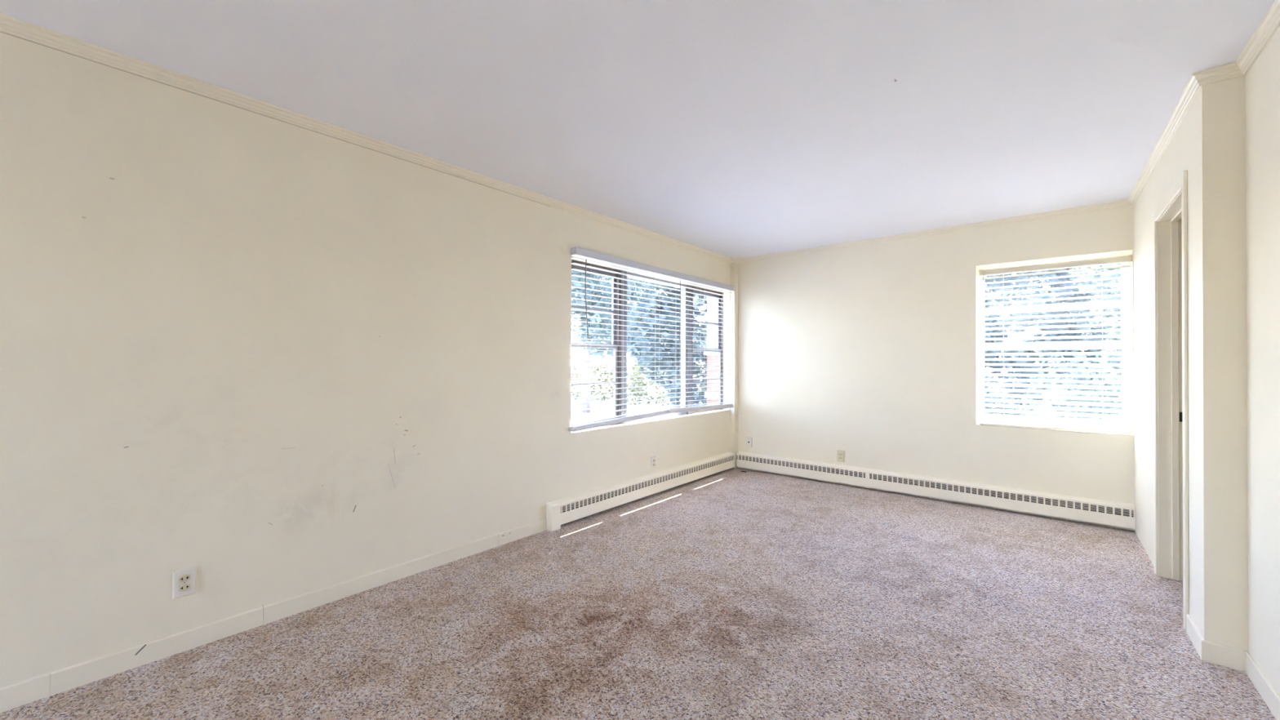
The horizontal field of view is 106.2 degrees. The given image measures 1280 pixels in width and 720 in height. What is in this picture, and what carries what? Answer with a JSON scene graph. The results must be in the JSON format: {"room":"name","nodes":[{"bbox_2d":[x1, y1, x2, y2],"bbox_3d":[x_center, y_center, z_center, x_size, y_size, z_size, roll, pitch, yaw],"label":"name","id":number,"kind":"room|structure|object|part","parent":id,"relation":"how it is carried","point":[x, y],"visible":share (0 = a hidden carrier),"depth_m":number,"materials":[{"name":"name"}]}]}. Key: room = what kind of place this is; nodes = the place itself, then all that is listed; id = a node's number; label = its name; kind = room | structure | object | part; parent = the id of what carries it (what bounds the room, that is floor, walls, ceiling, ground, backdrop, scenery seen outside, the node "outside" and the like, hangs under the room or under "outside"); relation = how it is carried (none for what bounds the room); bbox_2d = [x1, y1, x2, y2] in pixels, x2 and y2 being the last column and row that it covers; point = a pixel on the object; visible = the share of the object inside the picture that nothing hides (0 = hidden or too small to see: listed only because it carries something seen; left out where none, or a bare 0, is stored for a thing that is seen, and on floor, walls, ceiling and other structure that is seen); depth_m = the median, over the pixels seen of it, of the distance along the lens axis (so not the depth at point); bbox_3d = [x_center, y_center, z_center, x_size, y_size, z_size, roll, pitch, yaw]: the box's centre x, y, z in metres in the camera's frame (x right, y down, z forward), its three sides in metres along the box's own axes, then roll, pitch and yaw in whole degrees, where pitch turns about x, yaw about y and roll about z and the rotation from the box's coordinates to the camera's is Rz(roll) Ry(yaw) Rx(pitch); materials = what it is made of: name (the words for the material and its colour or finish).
{"room":"empty living room","nodes":[
{"label":"empty living room","id":0,"kind":"room"},
{"bbox_2d":[0,31,730,695],"bbox_3d":[-1.510,0.021,2.680,0.150,2.440,8.254,0,0,40],"label":"wall","id":1,"kind":"structure","parent":0,"point":[277,360],"depth_m":2.20,"materials":[{"name":"beige paint"}]},
{"bbox_2d":[172,565,195,599],"bbox_3d":[-1.937,0.947,2.044,0.011,0.116,0.072,0,0,40],"label":"wall outlet","id":2,"kind":"object","parent":1,"relation":"attached to","point":[184,580],"visible":1,"depth_m":2.04,"materials":[{"name":"beige plastic"}]},
{"bbox_2d":[178,583,190,591],"bbox_3d":[-1.935,0.966,2.041,0.003,0.029,0.037,0,0,40],"label":"socket","id":3,"kind":"object","parent":2,"relation":"attached to","point":[182,587],"depth_m":2.04,"materials":[{"name":"beige plastic"}]},
{"bbox_2d":[178,574,191,582],"bbox_3d":[-1.934,0.927,2.041,0.003,0.029,0.037,0,0,40],"label":"socket","id":4,"kind":"object","parent":2,"relation":"attached to","point":[182,578],"depth_m":2.04,"materials":[{"name":"beige plastic"}]},
{"bbox_2d":[0,518,546,712],"bbox_3d":[-2.351,1.192,1.555,0.009,0.083,5.162,0,0,40],"label":"baseboard","id":5,"kind":"structure","parent":1,"relation":"attached to","point":[34,689],"depth_m":2.14,"materials":[{"name":"beige paint"}]},
{"bbox_2d":[546,451,734,531],"bbox_3d":[0.201,1.156,4.538,0.066,0.198,2.689,0,0,40],"label":"baseboard heater","id":6,"kind":"object","parent":1,"relation":"attached to","point":[560,512],"visible":1,"depth_m":4.14,"materials":[{"name":"beige metal"}]},
{"bbox_2d":[560,455,733,513],"bbox_3d":[0.249,1.117,4.552,0.006,0.051,2.606,0,0,40],"label":"grille","id":7,"kind":"object","parent":6,"relation":"attached to","point":[648,482],"depth_m":4.29,"materials":[{"name":"beige metal"}]},
{"bbox_2d":[571,256,728,433],"bbox_3d":[0.193,-0.124,4.726,0.183,1.401,2.467,0,0,40],"label":"window","id":8,"kind":"structure","parent":1,"relation":"in","point":[620,361],"depth_m":4.55,"materials":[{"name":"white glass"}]},
{"bbox_3d":[-0.428,-0.439,4.074,0.022,0.671,0.621,0,0,40],"label":"sash","id":9,"kind":"part","parent":8,"relation":"part of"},
{"bbox_3d":[-0.408,0.201,4.052,0.022,0.680,0.621,0,0,40],"label":"sash","id":10,"kind":"part","parent":8,"relation":"part of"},
{"bbox_3d":[-0.417,-0.117,4.062,0.075,1.375,0.665,0,0,40],"label":"frame","id":11,"kind":"part","parent":8,"relation":"part of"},
{"bbox_2d":[568,246,672,431],"bbox_3d":[-0.111,-0.156,4.172,0.068,1.417,1.277,0,0,40],"label":"window blind","id":12,"kind":"object","parent":8,"relation":"attached to","point":[575,251],"visible":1,"depth_m":4.05,"materials":[{"name":"plastic"}]},
{"bbox_3d":[-0.411,-0.151,3.825,0.052,1.335,0.002,0,0,40],"label":"ladder cord","id":13,"kind":"part","parent":12,"relation":"part of","materials":[{"name":"white fabric"}]},
{"bbox_3d":[-0.130,0.513,4.154,0.058,0.078,1.232,0,0,40],"label":"rail","id":14,"kind":"part","parent":12,"relation":"part of","materials":[{"name":"white plastic"}]},
{"bbox_3d":[-0.127,-0.157,4.162,0.052,1.319,0.002,0,0,40],"label":"ladder cord","id":15,"kind":"part","parent":12,"relation":"part of","materials":[{"name":"white fabric"}]},
{"bbox_3d":[0.163,-0.163,4.506,0.052,1.302,0.002,0,0,40],"label":"ladder cord","id":16,"kind":"part","parent":12,"relation":"part of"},
{"bbox_3d":[0.161,-0.812,4.750,0.084,0.025,2.455,0,0,40],"label":"head trim","id":17,"kind":"part","parent":8,"relation":"part of","materials":[{"name":"white paint"}]},
{"bbox_3d":[0.223,0.575,4.688,0.091,0.004,2.455,0,0,40],"label":"sill","id":18,"kind":"part","parent":8,"relation":"part of","materials":[{"name":"white paint"}]},
{"bbox_2d":[626,271,687,422],"bbox_3d":[0.159,-0.112,4.750,0.060,1.375,0.980,0,0,40],"label":"window pane","id":19,"kind":"object","parent":8,"relation":"attached to","point":[683,347],"depth_m":5.09,"materials":[{"name":"clear glass"}]},
{"bbox_2d":[666,271,733,413],"bbox_3d":[0.670,-0.156,5.099,0.067,1.405,1.222,0,0,40],"label":"window blind","id":20,"kind":"object","parent":8,"relation":"attached to","point":[677,275],"visible":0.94,"depth_m":5.03,"materials":[{"name":"plastic"}]},
{"bbox_3d":[0.664,0.510,5.097,0.058,0.074,1.217,0,0,40],"label":"rail","id":21,"kind":"part","parent":20,"relation":"part of","materials":[{"name":"white plastic"}]},
{"bbox_3d":[0.955,-0.148,5.446,0.052,1.318,0.002,0,0,40],"label":"ladder cord","id":22,"kind":"part","parent":20,"relation":"part of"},
{"bbox_3d":[0.731,-0.429,5.449,0.022,0.671,0.628,0,0,40],"label":"sash","id":23,"kind":"part","parent":8,"relation":"part of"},
{"bbox_3d":[0.751,0.210,5.428,0.022,0.680,0.628,0,0,40],"label":"sash","id":24,"kind":"part","parent":8,"relation":"part of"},
{"bbox_3d":[0.742,-0.107,5.438,0.075,1.375,0.672,0,0,40],"label":"frame","id":25,"kind":"part","parent":8,"relation":"part of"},
{"bbox_2d":[650,456,656,469],"bbox_3d":[0.127,0.960,4.495,0.011,0.116,0.072,0,0,40],"label":"wall outlet","id":26,"kind":"object","parent":1,"relation":"attached to","point":[653,459],"visible":1,"depth_m":4.49,"materials":[{"name":"beige plastic"}]},
{"bbox_2d":[730,262,737,468],"bbox_3d":[1.103,0.042,5.622,0.056,2.440,0.086,0,0,40],"label":"trim","id":27,"kind":"structure","parent":1,"relation":"attached to","point":[734,266],"depth_m":5.59,"materials":[{"name":"beige paint"}]},
{"bbox_2d":[0,0,1275,258],"bbox_3d":[0.312,-1.278,1.155,5.206,0.150,8.554,0,0,40],"label":"ceiling","id":28,"kind":"structure","parent":0,"point":[740,129],"depth_m":2.12,"materials":[{"name":"white paint"}]},
{"bbox_2d":[0,467,1275,719],"bbox_3d":[0.306,1.297,1.141,5.206,0.120,8.554,0,0,40],"label":"floor","id":29,"kind":"structure","parent":0,"point":[730,593],"depth_m":2.16,"materials":[{"name":"carpet"}]},
{"bbox_2d":[737,206,1134,530],"bbox_3d":[2.485,0.040,4.612,3.470,2.440,0.150,0,0,40],"label":"wall","id":30,"kind":"structure","parent":0,"point":[868,353],"depth_m":4.54,"materials":[{"name":"beige paint"}]},
{"bbox_2d":[746,436,751,447],"bbox_3d":[1.256,0.946,5.533,0.072,0.116,0.015,0,0,40],"label":"wall outlet","id":31,"kind":"object","parent":30,"relation":"attached to","point":[748,440],"visible":1,"depth_m":5.53,"materials":[{"name":"plastic"}]},
{"bbox_2d":[836,449,844,462],"bbox_3d":[2.037,0.976,4.878,0.072,0.116,0.011,0,0,40],"label":"wall outlet","id":32,"kind":"object","parent":30,"relation":"attached to","point":[840,454],"visible":1,"depth_m":4.87,"materials":[{"name":"beige plastic"}]},
{"bbox_2d":[736,451,1135,529],"bbox_3d":[2.376,1.155,4.554,3.242,0.184,0.066,0,0,40],"label":"baseboard heater","id":33,"kind":"object","parent":30,"relation":"attached to","point":[1120,514],"visible":1,"depth_m":4.19,"materials":[{"name":"beige metal"}]},
{"bbox_3d":[2.204,1.192,4.657,0.034,0.090,0.002,0,0,40],"label":"splice plate","id":34,"kind":"part","parent":33,"relation":"part of","materials":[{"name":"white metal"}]},
{"bbox_3d":[3.593,1.150,3.491,0.010,0.160,0.007,0,0,40],"label":"trim","id":35,"kind":"part","parent":33,"relation":"part of","materials":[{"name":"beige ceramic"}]},
{"bbox_2d":[976,251,1133,435],"bbox_3d":[3.332,-0.127,3.920,0.952,1.381,0.181,0,0,40],"label":"window","id":36,"kind":"structure","parent":30,"relation":"in","point":[1127,268],"depth_m":3.89,"materials":[{"name":"beige metal"}]},
{"bbox_3d":[3.357,0.201,3.949,0.908,0.665,0.022,0,0,40],"label":"sash","id":37,"kind":"part","parent":36,"relation":"part of","materials":[{"name":"white paint"}]},
{"bbox_3d":[3.376,-0.441,3.974,0.908,0.691,0.022,0,0,40],"label":"sash","id":38,"kind":"part","parent":36,"relation":"part of","materials":[{"name":"white paint"}]},
{"bbox_3d":[3.309,0.561,3.891,0.952,0.005,0.116,0,0,40],"label":"sill","id":39,"kind":"part","parent":36,"relation":"part of","materials":[{"name":"white paint"}]},
{"bbox_2d":[979,254,1131,434],"bbox_3d":[3.303,-0.113,3.873,0.926,1.337,0.073,0,0,40],"label":"window blind","id":40,"kind":"object","parent":36,"relation":"attached to","point":[1124,259],"visible":1,"depth_m":3.83,"materials":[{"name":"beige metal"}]},
{"bbox_3d":[3.080,-0.095,4.071,0.002,1.278,0.054,0,0,40],"label":"ladder cord","id":41,"kind":"part","parent":40,"relation":"part of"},
{"bbox_3d":[3.306,0.546,3.875,0.920,0.018,0.059,0,0,40],"label":"rail","id":42,"kind":"part","parent":40,"relation":"part of","materials":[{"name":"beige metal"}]},
{"bbox_3d":[3.543,-0.097,3.680,0.002,1.276,0.054,0,0,40],"label":"ladder cord","id":43,"kind":"part","parent":40,"relation":"part of","materials":[{"name":"white fabric"}]},
{"bbox_3d":[3.600,-0.433,3.590,0.003,0.600,0.005,0,0,-31],"label":"lift cord","id":44,"kind":"part","parent":40,"relation":"part of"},
{"bbox_2d":[1133,75,1248,650],"bbox_3d":[3.050,0.031,2.722,0.150,2.440,2.015,0,0,40],"label":"wall","id":45,"kind":"structure","parent":0,"point":[1209,143],"depth_m":1.99,"materials":[{"name":"beige paint"}]},
{"bbox_2d":[0,0,1279,263],"bbox_3d":[-0.140,-1.177,1.534,3.425,0.050,7.954,0,0,40],"label":"trim","id":46,"kind":"structure","parent":45,"relation":"attached to","point":[1270,23],"depth_m":2.38,"materials":[{"name":"beige wood"}]},
{"bbox_2d":[1152,169,1189,631],"bbox_3d":[2.837,0.187,2.477,0.165,2.124,0.831,0,0,40],"label":"door frame","id":47,"kind":"structure","parent":45,"relation":"in","point":[1170,218],"depth_m":2.74,"materials":[{"name":"beige wood"}]},
{"bbox_3d":[3.025,0.189,2.819,0.013,2.124,0.066,0,0,40],"label":"casing","id":48,"kind":"part","parent":47,"relation":"part of","materials":[{"name":"beige wood"}]},
{"bbox_3d":[2.773,-0.842,2.523,0.013,0.066,0.723,0,0,40],"label":"casing","id":49,"kind":"part","parent":47,"relation":"part of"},
{"bbox_3d":[3.075,0.324,2.725,0.022,0.055,0.002,0,0,40],"label":"strike plate","id":50,"kind":"part","parent":47,"relation":"part of","materials":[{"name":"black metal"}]},
{"bbox_3d":[2.525,0.185,2.225,0.013,2.124,0.042,0,0,40],"label":"casing","id":51,"kind":"part","parent":47,"relation":"part of","materials":[{"name":"beige wood"}]},
{"bbox_2d":[1245,26,1279,695],"bbox_3d":[0.539,0.009,-0.461,0.180,2.440,6.090,0,0,40],"label":"wall","id":52,"kind":"structure","parent":0,"point":[1263,77],"depth_m":1.78,"materials":[{"name":"beige paint"}]},
{"bbox_2d":[1186,613,1279,719],"bbox_3d":[0.555,1.189,-0.209,0.124,0.083,6.207,0,0,40],"label":"baseboard","id":53,"kind":"structure","parent":52,"relation":"attached to","point":[1228,656],"depth_m":1.93,"materials":[{"name":"beige paint"}]},
{"label":"outside","id":54,"kind":"structure","parent":0,"visible":0},
{"bbox_2d":[571,373,1121,422],"bbox_3d":[-1.210,2.002,14.080,100.000,0.200,100.000,0,0,40],"label":"ground","id":55,"kind":"structure","parent":54,"point":[574,407],"depth_m":20.19,"materials":[{"name":"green plant"}]},
{"bbox_2d":[571,270,649,413],"bbox_3d":[-1.979,-2.783,17.863,5.033,9.422,4.627,0,0,40],"label":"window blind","id":56,"kind":"object","parent":55,"relation":"on","point":[586,353],"visible":0.2,"depth_m":16.84,"materials":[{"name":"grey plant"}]},
{"bbox_3d":[-1.977,-3.769,17.868,5.033,7.452,4.627,0,0,40],"label":"crown","id":57,"kind":"part","parent":56,"relation":"part of","materials":[{"name":"green plant"}]},
{"bbox_2d":[571,362,706,407],"bbox_3d":[-0.551,0.983,19.441,8.299,1.798,1.136,0,0,35],"label":"hedge","id":58,"kind":"object","parent":55,"relation":"on","point":[602,375],"visible":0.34,"depth_m":19.56,"materials":[{"name":"yellow plant"}]},
{"bbox_2d":[571,275,706,395],"bbox_3d":[-0.015,-4.582,27.384,10.240,13.136,9.793,0,0,40],"label":"tree","id":59,"kind":"object","parent":55,"relation":"on","point":[635,360],"visible":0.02,"depth_m":25.65,"materials":[{"name":"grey plant"}]},
{"bbox_2d":[600,276,706,408],"bbox_3d":[1.090,-2.206,14.776,4.486,8.249,4.241,0,0,40],"label":"tree","id":60,"kind":"object","parent":55,"relation":"on","point":[650,359],"visible":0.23,"depth_m":13.79,"materials":[{"name":"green plant"}]},
{"bbox_2d":[703,296,717,404],"bbox_3d":[4.301,-1.696,12.406,3.000,7.200,6.300,0,0,40],"label":"brick building","id":61,"kind":"structure","parent":55,"relation":"on","point":[708,388],"depth_m":11.03,"materials":[{"name":"red brick"}]},
{"bbox_2d":[984,362,1013,415],"bbox_3d":[5.268,0.938,7.717,1.273,1.888,1.335,0,0,40],"label":"shrub","id":62,"kind":"object","parent":55,"relation":"on","point":[988,372],"visible":0.05,"depth_m":7.46,"materials":[{"name":"grey plant"}]},
{"bbox_2d":[984,270,1051,415],"bbox_3d":[7.867,-1.658,11.745,3.691,7.148,3.468,0,0,40],"label":"tree","id":63,"kind":"object","parent":55,"relation":"on","point":[1033,272],"visible":0.06,"depth_m":10.84,"materials":[{"name":"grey plant"}]},
{"bbox_2d":[991,263,1121,418],"bbox_3d":[13.377,-1.905,15.085,3.886,7.697,3.682,0,0,40],"label":"tree","id":64,"kind":"object","parent":55,"relation":"on","point":[1081,295],"visible":0.15,"depth_m":14.34,"materials":[{"name":"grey plant"}]},
{"bbox_2d":[1022,351,1121,420],"bbox_3d":[6.123,0.872,6.620,1.356,2.011,1.391,0,0,40],"label":"shrub","id":65,"kind":"object","parent":55,"relation":"on","point":[1051,356],"visible":0.16,"depth_m":6.58,"materials":[{"name":"grey plant"}]},
{"bbox_2d":[1068,262,1121,386],"bbox_3d":[11.580,-1.925,10.088,3.903,7.679,3.640,0,0,40],"label":"tree","id":66,"kind":"object","parent":55,"relation":"on","point":[1117,269],"visible":0.02,"depth_m":10.82,"materials":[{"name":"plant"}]}
]}

